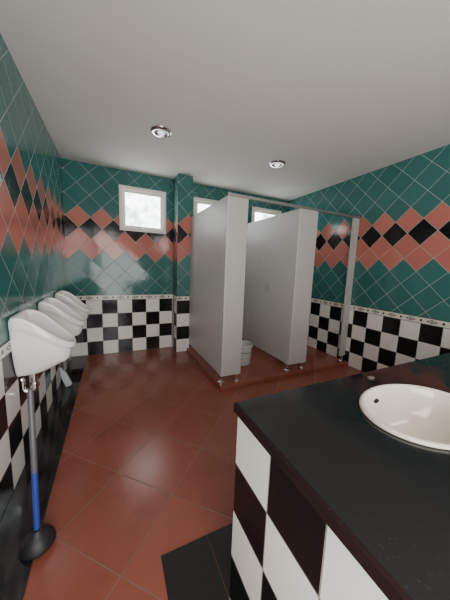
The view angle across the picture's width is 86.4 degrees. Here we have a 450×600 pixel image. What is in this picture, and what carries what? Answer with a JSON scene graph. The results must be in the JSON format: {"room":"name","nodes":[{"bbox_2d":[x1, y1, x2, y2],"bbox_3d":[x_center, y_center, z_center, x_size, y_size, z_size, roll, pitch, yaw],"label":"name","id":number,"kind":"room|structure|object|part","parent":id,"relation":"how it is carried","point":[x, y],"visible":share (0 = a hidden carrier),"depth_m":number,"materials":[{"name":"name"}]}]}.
{"room":"public restroom","nodes":[
{"label":"public restroom","id":0,"kind":"room"},
{"bbox_2d":[0,33,71,520],"bbox_3d":[-1.149,-0.160,1.047,0.100,2.600,4.690,-2,9,-25],"label":"wall","id":1,"kind":"structure","parent":0,"point":[33,262],"depth_m":1.61,"materials":[{"name":"tile"}]},
{"bbox_2d":[0,339,10,360],"bbox_3d":[-1.118,0.299,1.132,0.006,0.070,4.690,-2,9,-25],"label":"trim","id":2,"kind":"structure","parent":1,"relation":"attached to","point":[5,349],"depth_m":1.31,"materials":[{"name":"tile"}]},
{"bbox_2d":[8,309,75,393],"bbox_3d":[-1.153,0.342,1.561,0.323,0.530,0.300,-2,9,-25],"label":"urinal","id":3,"kind":"object","parent":1,"relation":"attached to","point":[38,343],"visible":1,"depth_m":1.46,"materials":[{"name":"white ceramic"}]},
{"bbox_2d":[0,355,87,599],"bbox_3d":[-1.063,1.118,1.284,0.194,0.012,4.690,-2,9,-25],"label":"trim","id":4,"kind":"structure","parent":1,"relation":"attached to","point":[16,522],"depth_m":1.38,"materials":[{"name":"black tile"}]},
{"bbox_2d":[59,367,71,386],"bbox_3d":[-1.681,0.809,2.525,0.114,0.214,0.064,-2,9,-25],"label":"water bottle","id":5,"kind":"object","parent":4,"relation":"on","point":[64,376],"visible":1,"depth_m":2.50,"materials":[{"name":"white plastic"}]},
{"bbox_2d":[38,298,84,336],"bbox_3d":[-1.411,0.257,2.107,0.323,0.530,0.300,-2,9,-25],"label":"urinal","id":6,"kind":"object","parent":1,"relation":"attached to","point":[63,315],"visible":0.64,"depth_m":2.02,"materials":[{"name":"white ceramic"}]},
{"bbox_2d":[54,291,90,319],"bbox_3d":[-1.670,0.172,2.657,0.323,0.530,0.300,-2,9,-25],"label":"urinal","id":7,"kind":"object","parent":1,"relation":"attached to","point":[67,298],"visible":0.51,"depth_m":2.58,"materials":[{"name":"white ceramic"}]},
{"bbox_2d":[61,158,287,356],"bbox_3d":[-0.510,-0.539,3.991,3.768,2.600,0.150,-2,9,-25],"label":"wall","id":8,"kind":"structure","parent":0,"point":[102,258],"depth_m":3.44,"materials":[{"name":"tile"}]},
{"bbox_2d":[75,294,171,300],"bbox_3d":[-1.472,-0.041,3.527,1.409,0.070,0.006,-2,9,-25],"label":"trim","id":9,"kind":"structure","parent":8,"relation":"attached to","point":[148,296],"depth_m":3.51,"materials":[{"name":"tile"}]},
{"bbox_2d":[119,184,165,233],"bbox_3d":[-1.200,-1.302,3.511,0.646,0.610,0.136,-2,9,-25],"label":"window","id":10,"kind":"structure","parent":8,"relation":"in","point":[140,209],"depth_m":3.50,"materials":[{"name":"white glass"}]},
{"bbox_3d":[-1.203,-1.303,3.518,0.484,0.448,0.008,-2,9,-25],"label":"pane","id":11,"kind":"part","parent":10,"relation":"part of","materials":[{"name":"white glass"}]},
{"bbox_2d":[193,197,216,214],"bbox_3d":[-0.232,-1.328,3.964,0.640,0.610,0.136,-2,9,-25],"label":"window","id":12,"kind":"structure","parent":8,"relation":"in","point":[199,204],"depth_m":3.83,"materials":[{"name":"white paint"}]},
{"bbox_3d":[-0.235,-1.329,3.971,0.478,0.448,0.008,-2,9,-25],"label":"pane","id":13,"kind":"part","parent":12,"relation":"part of","materials":[{"name":"white glass"}]},
{"bbox_3d":[-0.235,-1.329,3.971,0.550,0.520,0.060,-2,9,-25],"label":"sash","id":14,"kind":"part","parent":12,"relation":"part of","materials":[{"name":"white paint"}]},
{"bbox_2d":[251,206,281,222],"bbox_3d":[0.738,-1.354,4.416,0.640,0.610,0.136,-2,9,-25],"label":"window","id":15,"kind":"structure","parent":8,"relation":"in","point":[258,213],"depth_m":4.34,"materials":[{"name":"white paint"}]},
{"bbox_3d":[0.734,-1.355,4.423,0.478,0.448,0.008,-2,9,-25],"label":"pane","id":16,"kind":"part","parent":15,"relation":"part of","materials":[{"name":"white glass"}]},
{"bbox_3d":[0.734,-1.355,4.423,0.550,0.520,0.060,-2,9,-25],"label":"sash","id":17,"kind":"part","parent":15,"relation":"part of","materials":[{"name":"white paint"}]},
{"bbox_2d":[172,173,192,351],"bbox_3d":[-0.661,-0.503,3.691,0.220,2.600,0.270,-2,9,-25],"label":"wall pillar","id":18,"kind":"structure","parent":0,"point":[183,184],"depth_m":3.56,"materials":[{"name":"tile"}]},
{"bbox_2d":[176,296,189,300],"bbox_3d":[-0.623,-0.024,3.629,0.226,0.070,0.006,-2,9,-25],"label":"trim","id":19,"kind":"structure","parent":18,"relation":"attached to","point":[178,298],"depth_m":3.62,"materials":[{"name":"tile"}]},
{"bbox_2d":[23,347,363,599],"bbox_3d":[0.441,1.125,2.050,3.768,0.100,4.990,-2,9,-25],"label":"floor","id":20,"kind":"structure","parent":0,"point":[146,469],"depth_m":1.54,"materials":[{"name":"tile"}]},
{"bbox_2d":[18,389,55,560],"bbox_3d":[-0.861,0.784,1.091,0.140,0.716,0.177,2,8,-2],"label":"plunger","id":21,"kind":"object","parent":20,"relation":"on","point":[41,537],"visible":1,"depth_m":1.10,"materials":[{"name":"rubber"}]},
{"bbox_3d":[-0.878,0.933,1.111,0.025,0.269,0.070,-3,9,-31],"label":"handle","id":22,"kind":"part","parent":21,"relation":"part of","materials":[{"name":"blue plastic"}]},
{"bbox_2d":[18,523,55,560],"bbox_3d":[-0.872,1.098,1.115,0.140,0.087,0.140,-2,9,-25],"label":"cup","id":23,"kind":"object","parent":21,"relation":"on","point":[40,538],"depth_m":1.09,"materials":[{"name":"rubber"}]},
{"bbox_2d":[187,338,347,390],"bbox_3d":[0.522,0.825,3.718,1.996,0.050,1.587,-2,9,-25],"label":"step","id":24,"kind":"structure","parent":20,"relation":"on","point":[263,367],"depth_m":3.15,"materials":[{"name":"tile"}]},
{"bbox_2d":[189,196,248,382],"bbox_3d":[-0.168,-0.145,3.108,0.262,1.984,1.273,-2,9,-25],"label":"wall","id":25,"kind":"structure","parent":24,"relation":"on","point":[218,241],"depth_m":2.67,"materials":[{"name":"grey laminate"}]},
{"bbox_3d":[-0.262,-0.184,3.071,0.018,1.904,1.249,-2,9,-25],"label":"panel","id":26,"kind":"part","parent":25,"relation":"part of","materials":[{"name":"grey laminate"}]},
{"bbox_2d":[241,340,252,365],"bbox_3d":[0.232,0.716,3.231,0.290,0.276,0.285,-2,9,-25],"label":"waste bin","id":27,"kind":"object","parent":24,"relation":"on","point":[247,346],"visible":0.48,"depth_m":3.14,"materials":[{"name":"white plastic"}]},
{"bbox_2d":[242,209,318,370],"bbox_3d":[0.641,-0.187,3.634,0.307,1.984,1.543,-2,9,-25],"label":"wall","id":28,"kind":"structure","parent":24,"relation":"on","point":[280,249],"depth_m":3.13,"materials":[{"name":"grey laminate"}]},
{"bbox_2d":[265,284,269,291],"bbox_3d":[0.599,-0.175,3.403,0.009,0.116,0.116,-2,9,-25],"label":"round plate","id":29,"kind":"object","parent":28,"relation":"attached to","point":[267,287],"visible":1,"depth_m":3.39,"materials":[{"name":"grey metal"}]},
{"bbox_2d":[227,192,360,218],"bbox_3d":[0.914,-1.080,2.803,1.964,0.038,0.038,-2,9,-25],"label":"rail","id":30,"kind":"object","parent":28,"relation":"attached to","point":[228,193],"visible":0.91,"depth_m":2.70,"materials":[{"name":"metal"}]},
{"bbox_2d":[338,218,359,361],"bbox_3d":[1.715,-0.106,3.332,0.113,1.984,0.068,-2,9,-25],"label":"end post","id":31,"kind":"object","parent":24,"relation":"on","point":[355,222],"visible":1,"depth_m":3.31,"materials":[{"name":"grey paint"}]},
{"bbox_2d":[229,417,387,599],"bbox_3d":[1.367,0.823,1.148,2.616,0.812,0.715,-2,9,-25],"label":"vanity base","id":32,"kind":"object","parent":20,"relation":"on","point":[282,549],"visible":0.45,"depth_m":0.66,"materials":[{"name":"tile"}]},
{"bbox_2d":[233,353,449,599],"bbox_3d":[1.376,0.401,1.094,2.632,0.038,0.727,-2,9,-25],"label":"countertop","id":33,"kind":"structure","parent":32,"relation":"on","point":[385,496],"depth_m":0.58,"materials":[{"name":"black stone"}]},
{"bbox_2d":[359,384,449,449],"bbox_3d":[0.692,0.473,0.851,0.475,0.191,0.347,-2,9,-25],"label":"basin","id":34,"kind":"object","parent":33,"relation":"in","point":[416,414],"visible":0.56,"depth_m":0.97,"materials":[{"name":"beige ceramic"}]},
{"bbox_2d":[0,0,449,200],"bbox_3d":[0.540,-1.548,1.685,3.768,0.100,4.990,-2,9,-25],"label":"ceiling","id":35,"kind":"structure","parent":0,"point":[335,91],"depth_m":1.67,"materials":[{"name":"paint"}]},
{"bbox_2d":[150,126,171,137],"bbox_3d":[-0.617,-1.612,2.318,0.200,0.030,0.200,-2,9,-25],"label":"recessed light","id":36,"kind":"object","parent":35,"relation":"in","point":[159,131],"visible":1,"depth_m":2.30,"materials":[{"name":"silver metal"}]},
{"bbox_3d":[-0.617,-1.611,2.318,0.064,0.028,0.064,-2,9,-25],"label":"bulb","id":37,"kind":"part","parent":36,"relation":"part of","materials":[{"name":"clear glass"}]},
{"bbox_2d":[269,160,285,167],"bbox_3d":[0.637,-1.649,2.926,0.200,0.030,0.200,-2,9,-25],"label":"recessed light","id":38,"kind":"object","parent":35,"relation":"in","point":[276,163],"visible":1,"depth_m":2.91,"materials":[{"name":"silver metal"}]},
{"bbox_2d":[287,144,449,371],"bbox_3d":[2.173,-0.249,2.599,0.100,2.600,4.690,-2,9,-25],"label":"wall","id":39,"kind":"structure","parent":0,"point":[402,260],"depth_m":2.90,"materials":[{"name":"tile"}]},
{"bbox_2d":[161,523,232,599],"bbox_3d":[1.300,1.240,1.060,2.852,0.004,1.432,-2,9,-25],"label":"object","id":40,"kind":"structure","parent":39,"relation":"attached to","point":[191,571],"depth_m":1.06,"materials":[{"name":"black stone"}]},
{"bbox_2d":[311,298,449,328],"bbox_3d":[2.108,0.213,2.639,0.006,0.070,4.690,-2,9,-25],"label":"trim","id":41,"kind":"structure","parent":39,"relation":"attached to","point":[433,322],"depth_m":2.86,"materials":[{"name":"tile"}]}
]}

